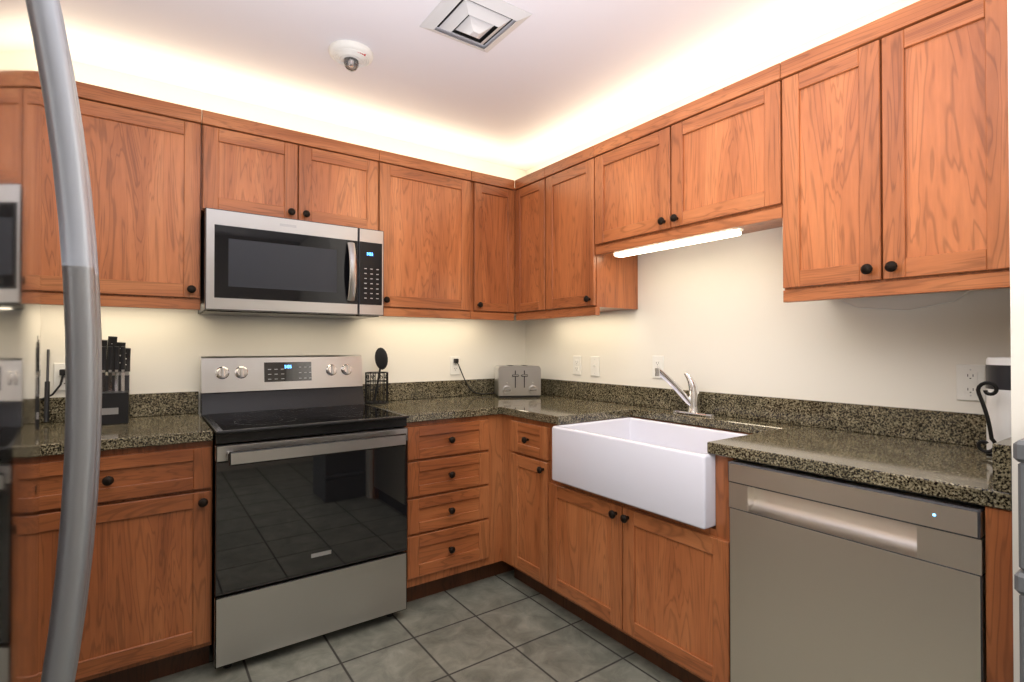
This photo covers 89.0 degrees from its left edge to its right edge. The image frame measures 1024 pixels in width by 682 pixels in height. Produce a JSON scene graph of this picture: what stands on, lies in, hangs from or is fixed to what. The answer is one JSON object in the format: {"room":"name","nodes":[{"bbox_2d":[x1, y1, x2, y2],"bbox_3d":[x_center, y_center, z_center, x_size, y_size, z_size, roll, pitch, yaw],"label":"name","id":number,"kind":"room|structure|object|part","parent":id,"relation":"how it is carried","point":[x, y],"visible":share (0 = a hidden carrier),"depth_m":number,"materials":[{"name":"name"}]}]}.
{"room":"kitchen","nodes":[
{"label":"kitchen","id":0,"kind":"room"},
{"bbox_2d":[40,61,525,415],"bbox_3d":[-1.199,0.036,2.733,3.300,2.440,0.100,0,-1,-35],"label":"wall","id":1,"kind":"structure","parent":0,"point":[169,348],"depth_m":2.68,"materials":[{"name":"beige paint"}]},
{"bbox_2d":[40,363,64,400],"bbox_3d":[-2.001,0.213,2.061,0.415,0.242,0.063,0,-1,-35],"label":"electrical outlet","id":2,"kind":"object","parent":1,"relation":"attached to","point":[57,368],"depth_m":2.17,"materials":[{"name":"white plastic"}]},
{"bbox_3d":[-2.008,0.225,2.051,0.393,0.218,0.055,0,-1,-35],"label":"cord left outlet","id":3,"kind":"part","parent":2,"relation":"part of","materials":[{"name":"black plastic"}]},
{"bbox_2d":[41,81,201,309],"bbox_3d":[-1.651,-0.556,2.135,0.626,0.846,0.355,0,-1,-35],"label":"upper cabinet","id":4,"kind":"object","parent":1,"relation":"attached to","point":[144,158],"visible":0.71,"depth_m":2.08,"materials":[{"name":"brown wood"}]},
{"bbox_2d":[201,110,378,229],"bbox_3d":[-1.078,-0.765,2.544,0.776,0.421,0.355,0,-1,-35],"label":"upper cabinet","id":5,"kind":"object","parent":1,"relation":"attached to","point":[249,166],"visible":0.9,"depth_m":2.39,"materials":[{"name":"brown wood"}]},
{"bbox_2d":[198,207,383,319],"bbox_3d":[-1.049,-0.336,2.508,0.770,0.427,0.439,0,-1,-35],"label":"over-the-range microwave","id":6,"kind":"object","parent":1,"relation":"attached to","point":[254,265],"visible":1,"depth_m":2.34,"materials":[{"name":"grey metal"}]},
{"bbox_2d":[378,150,470,318],"bbox_3d":[-0.538,-0.548,2.925,0.544,0.846,0.355,0,-1,-35],"label":"upper cabinet","id":7,"kind":"object","parent":1,"relation":"attached to","point":[424,215],"visible":0.94,"depth_m":2.80,"materials":[{"name":"brown wood"}]},
{"bbox_2d":[450,356,459,374],"bbox_3d":[-0.357,0.155,3.263,0.070,0.115,0.008,0,-1,-35],"label":"electrical outlet","id":8,"kind":"object","parent":1,"relation":"attached to","point":[454,369],"visible":0.9,"depth_m":3.26,"materials":[{"name":"white plastic"}]},
{"bbox_2d":[469,167,547,320],"bbox_3d":[0.014,-0.546,3.162,0.627,0.846,0.609,0,-1,-35],"label":"upper cabinet","id":9,"kind":"object","parent":1,"relation":"attached to","point":[507,249],"visible":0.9,"depth_m":3.04,"materials":[{"name":"brown wood"}]},
{"bbox_2d":[148,570,681,681],"bbox_3d":[0.075,1.279,0.928,3.300,0.080,4.500,0,-1,-35],"label":"floor","id":10,"kind":"structure","parent":0,"point":[508,626],"depth_m":2.10,"materials":[{"name":"tile"}]},
{"bbox_2d":[0,0,101,681],"bbox_3d":[-0.763,0.345,0.244,0.892,1.775,0.910,0,-1,-35],"label":"refrigerator","id":11,"kind":"object","parent":10,"relation":"on","point":[36,68],"visible":1,"depth_m":0.55,"materials":[{"name":"grey metal"}]},
{"bbox_2d":[38,441,211,681],"bbox_3d":[-1.546,0.811,2.010,0.623,0.875,0.660,0,-1,-35],"label":"base cabinet","id":12,"kind":"object","parent":10,"relation":"on","point":[148,615],"visible":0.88,"depth_m":1.83,"materials":[{"name":"brown wood"}]},
{"bbox_2d":[40,391,212,455],"bbox_3d":[-1.773,0.302,1.869,1.159,0.140,0.636,0,-1,-35],"label":"countertop","id":13,"kind":"structure","parent":12,"relation":"on","point":[155,419],"depth_m":2.07,"materials":[{"name":"stone"}]},
{"bbox_2d":[43,349,49,422],"bbox_3d":[-1.891,0.181,2.120,0.018,0.294,0.090,0,-1,-35],"label":"utensil","id":14,"kind":"object","parent":13,"relation":"on","point":[46,399],"visible":0.98,"depth_m":2.11,"materials":[{"name":"black plastic"}]},
{"bbox_2d":[101,336,130,424],"bbox_3d":[-1.674,0.157,2.158,0.150,0.357,0.186,0,-1,-35],"label":"knife block","id":15,"kind":"object","parent":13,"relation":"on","point":[116,355],"visible":0.65,"depth_m":2.13,"materials":[{"name":"black plastic"}]},
{"bbox_2d":[200,355,408,668],"bbox_3d":[-0.950,0.662,2.370,0.758,1.181,0.712,0,-1,-35],"label":"range","id":16,"kind":"object","parent":10,"relation":"on","point":[309,496],"visible":1,"depth_m":2.14,"materials":[{"name":"silver metal"}]},
{"bbox_2d":[404,415,488,601],"bbox_3d":[-0.476,0.819,2.769,0.471,0.875,0.660,0,-1,-35],"label":"drawers","id":17,"kind":"object","parent":10,"relation":"on","point":[447,504],"visible":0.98,"depth_m":2.53,"materials":[{"name":"brown wood"}]},
{"bbox_2d":[480,414,513,579],"bbox_3d":[-0.015,0.822,3.129,0.695,0.875,0.607,0,-1,-35],"label":"base cabinet","id":18,"kind":"object","parent":10,"relation":"on","point":[497,565],"visible":0.08,"depth_m":2.71,"materials":[{"name":"brown wood"}]},
{"bbox_2d":[362,380,495,422],"bbox_3d":[-0.260,0.312,2.941,1.013,0.140,0.639,0,-1,-35],"label":"countertop","id":19,"kind":"structure","parent":18,"relation":"on","point":[447,399],"depth_m":2.97,"materials":[{"name":"stone"}]},
{"bbox_2d":[365,347,388,403],"bbox_3d":[-0.746,0.189,2.872,0.128,0.307,0.128,0,-1,-35],"label":"utensil caddy","id":20,"kind":"object","parent":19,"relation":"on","point":[381,359],"visible":0.98,"depth_m":2.87,"materials":[{"name":"black metal"}]},
{"bbox_2d":[503,415,563,607],"bbox_3d":[0.291,0.818,2.729,0.660,0.875,0.396,0,-1,-35],"label":"base cabinet","id":21,"kind":"object","parent":10,"relation":"on","point":[526,461],"visible":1,"depth_m":2.54,"materials":[{"name":"brown wood"}]},
{"bbox_2d":[549,416,750,681],"bbox_3d":[0.669,0.813,2.194,0.665,0.875,0.910,0,-1,-35],"label":"base cabinet","id":22,"kind":"object","parent":10,"relation":"on","point":[639,535],"visible":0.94,"depth_m":1.95,"materials":[{"name":"brown wood"}]},
{"bbox_2d":[468,367,1011,510],"bbox_3d":[0.569,0.249,2.342,0.665,0.255,2.578,0,-1,-35],"label":"countertop","id":23,"kind":"structure","parent":22,"relation":"on","point":[935,453],"depth_m":1.77,"materials":[{"name":"stone"}]},
{"bbox_2d":[454,359,540,397],"bbox_3d":[-0.060,0.228,3.247,0.493,0.235,0.364,0,-1,-35],"label":"toaster","id":24,"kind":"object","parent":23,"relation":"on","point":[514,381],"visible":1,"depth_m":3.18,"materials":[{"name":"grey plastic"}]},
{"bbox_2d":[654,367,716,417],"bbox_3d":[0.789,0.229,2.365,0.182,0.216,0.222,0,-1,-35],"label":"faucet","id":25,"kind":"object","parent":23,"relation":"on","point":[693,401],"depth_m":2.39,"materials":[{"name":"silver metal"}]},
{"bbox_2d":[976,357,1010,455],"bbox_3d":[1.436,0.188,1.495,0.159,0.283,0.125,0,-1,-35],"label":"paper towel holder","id":26,"kind":"object","parent":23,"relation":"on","point":[996,407],"visible":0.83,"depth_m":1.49,"materials":[{"name":"white"}]},
{"bbox_2d":[728,459,985,681],"bbox_3d":[1.111,0.811,1.572,0.630,0.868,0.608,0,-1,-35],"label":"dishwasher","id":27,"kind":"object","parent":10,"relation":"on","point":[832,579],"visible":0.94,"depth_m":1.37,"materials":[{"name":"grey metal"}]},
{"bbox_2d":[985,506,1013,681],"bbox_3d":[1.316,0.805,1.313,0.629,0.875,0.045,0,-1,-35],"label":"end panel","id":28,"kind":"object","parent":10,"relation":"on","point":[999,593],"visible":0.64,"depth_m":1.13,"materials":[{"name":"brown wood"}]},
{"bbox_2d":[1013,438,1023,681],"bbox_3d":[1.062,0.698,0.794,0.328,1.071,0.370,0,-1,-35],"label":"storage bins","id":29,"kind":"object","parent":10,"relation":"on","point":[1018,450],"visible":1,"depth_m":0.85,"materials":[{"name":"grey plastic"}]},
{"bbox_2d":[60,0,898,170],"bbox_3d":[0.075,-1.241,0.952,3.300,0.080,4.500,0,-1,-35],"label":"ceiling","id":30,"kind":"structure","parent":0,"point":[546,80],"depth_m":2.19,"materials":[{"name":"white paint"}]},
{"bbox_2d":[329,40,372,71],"bbox_3d":[-0.662,-1.151,2.144,0.176,0.076,0.176,0,-1,-35],"label":"smoke detector","id":31,"kind":"object","parent":30,"relation":"attached to","point":[351,55],"depth_m":2.11,"materials":[{"name":"white plastic"}]},
{"bbox_2d":[419,0,531,52],"bbox_3d":[-0.139,-1.165,1.934,0.304,0.052,0.304,0,-1,-35],"label":"ceiling vent","id":32,"kind":"object","parent":30,"relation":"in","point":[483,22],"visible":1,"depth_m":1.90,"materials":[{"name":"grey metal"}]},
{"bbox_2d":[526,0,1010,413],"bbox_3d":[0.883,0.034,2.565,0.100,2.440,2.584,0,-1,-35],"label":"wall","id":33,"kind":"structure","parent":0,"point":[719,316],"depth_m":2.21,"materials":[{"name":"beige paint"}]},
{"bbox_2d":[573,356,580,374],"bbox_3d":[0.395,0.148,3.158,0.008,0.115,0.070,0,-1,-35],"label":"electrical outlet","id":34,"kind":"object","parent":33,"relation":"attached to","point":[576,365],"visible":1,"depth_m":3.15,"materials":[{"name":"white plastic"}]},
{"bbox_2d":[545,146,637,318],"bbox_3d":[0.414,-0.549,2.833,0.355,0.846,0.386,0,-1,-35],"label":"upper cabinet","id":35,"kind":"object","parent":33,"relation":"attached to","point":[583,279],"visible":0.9,"depth_m":2.72,"materials":[{"name":"brown wood"}]},
{"bbox_2d":[591,356,599,375],"bbox_3d":[0.480,0.148,3.031,0.015,0.115,0.070,0,-1,-35],"label":"light switch","id":36,"kind":"object","parent":33,"relation":"attached to","point":[595,367],"visible":1,"depth_m":3.03,"materials":[{"name":"white plastic"}]},
{"bbox_2d":[652,356,663,378],"bbox_3d":[0.746,0.133,2.663,0.008,0.115,0.070,0,-1,-35],"label":"electrical outlet","id":37,"kind":"object","parent":33,"relation":"attached to","point":[657,361],"visible":0.62,"depth_m":2.66,"materials":[{"name":"white plastic"}]},
{"bbox_2d":[594,63,782,255],"bbox_3d":[0.796,-0.704,2.297,0.355,0.547,0.928,0,-1,-35],"label":"upper cabinet","id":38,"kind":"object","parent":33,"relation":"attached to","point":[710,163],"visible":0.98,"depth_m":2.12,"materials":[{"name":"brown wood"}]},
{"bbox_2d":[614,227,743,256],"bbox_3d":[0.711,-0.445,2.328,0.062,0.049,0.660,0,-1,-35],"label":"under-cabinet light","id":39,"kind":"object","parent":38,"relation":"attached to","point":[703,238],"depth_m":2.26,"materials":[{"name":"white plastic"}]},
{"bbox_2d":[780,0,1009,302],"bbox_3d":[1.240,-0.560,1.669,0.355,0.846,0.604,0,-1,-35],"label":"upper cabinet","id":40,"kind":"object","parent":33,"relation":"attached to","point":[895,153],"visible":0.96,"depth_m":1.54,"materials":[{"name":"brown wood"}]},
{"bbox_2d":[838,291,969,310],"bbox_3d":[1.332,-0.140,1.797,0.045,0.073,0.443,0,-1,-35],"label":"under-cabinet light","id":41,"kind":"object","parent":40,"relation":"attached to","point":[968,291],"depth_m":1.79,"materials":[{"name":"white plastic"}]},
{"bbox_2d":[956,364,985,401],"bbox_3d":[1.460,0.133,1.657,0.008,0.115,0.072,0,-1,-35],"label":"outlet","id":42,"kind":"object","parent":33,"relation":"attached to","point":[969,378],"visible":0.98,"depth_m":1.66,"materials":[{"name":"white plastic"}]},
{"bbox_2d":[1008,0,1023,681],"bbox_3d":[1.861,0.016,0.622,0.755,2.440,1.715,0,-1,-35],"label":"wall","id":43,"kind":"structure","parent":0,"point":[1016,94],"depth_m":1.10,"materials":[{"name":"beige paint"}]}
]}

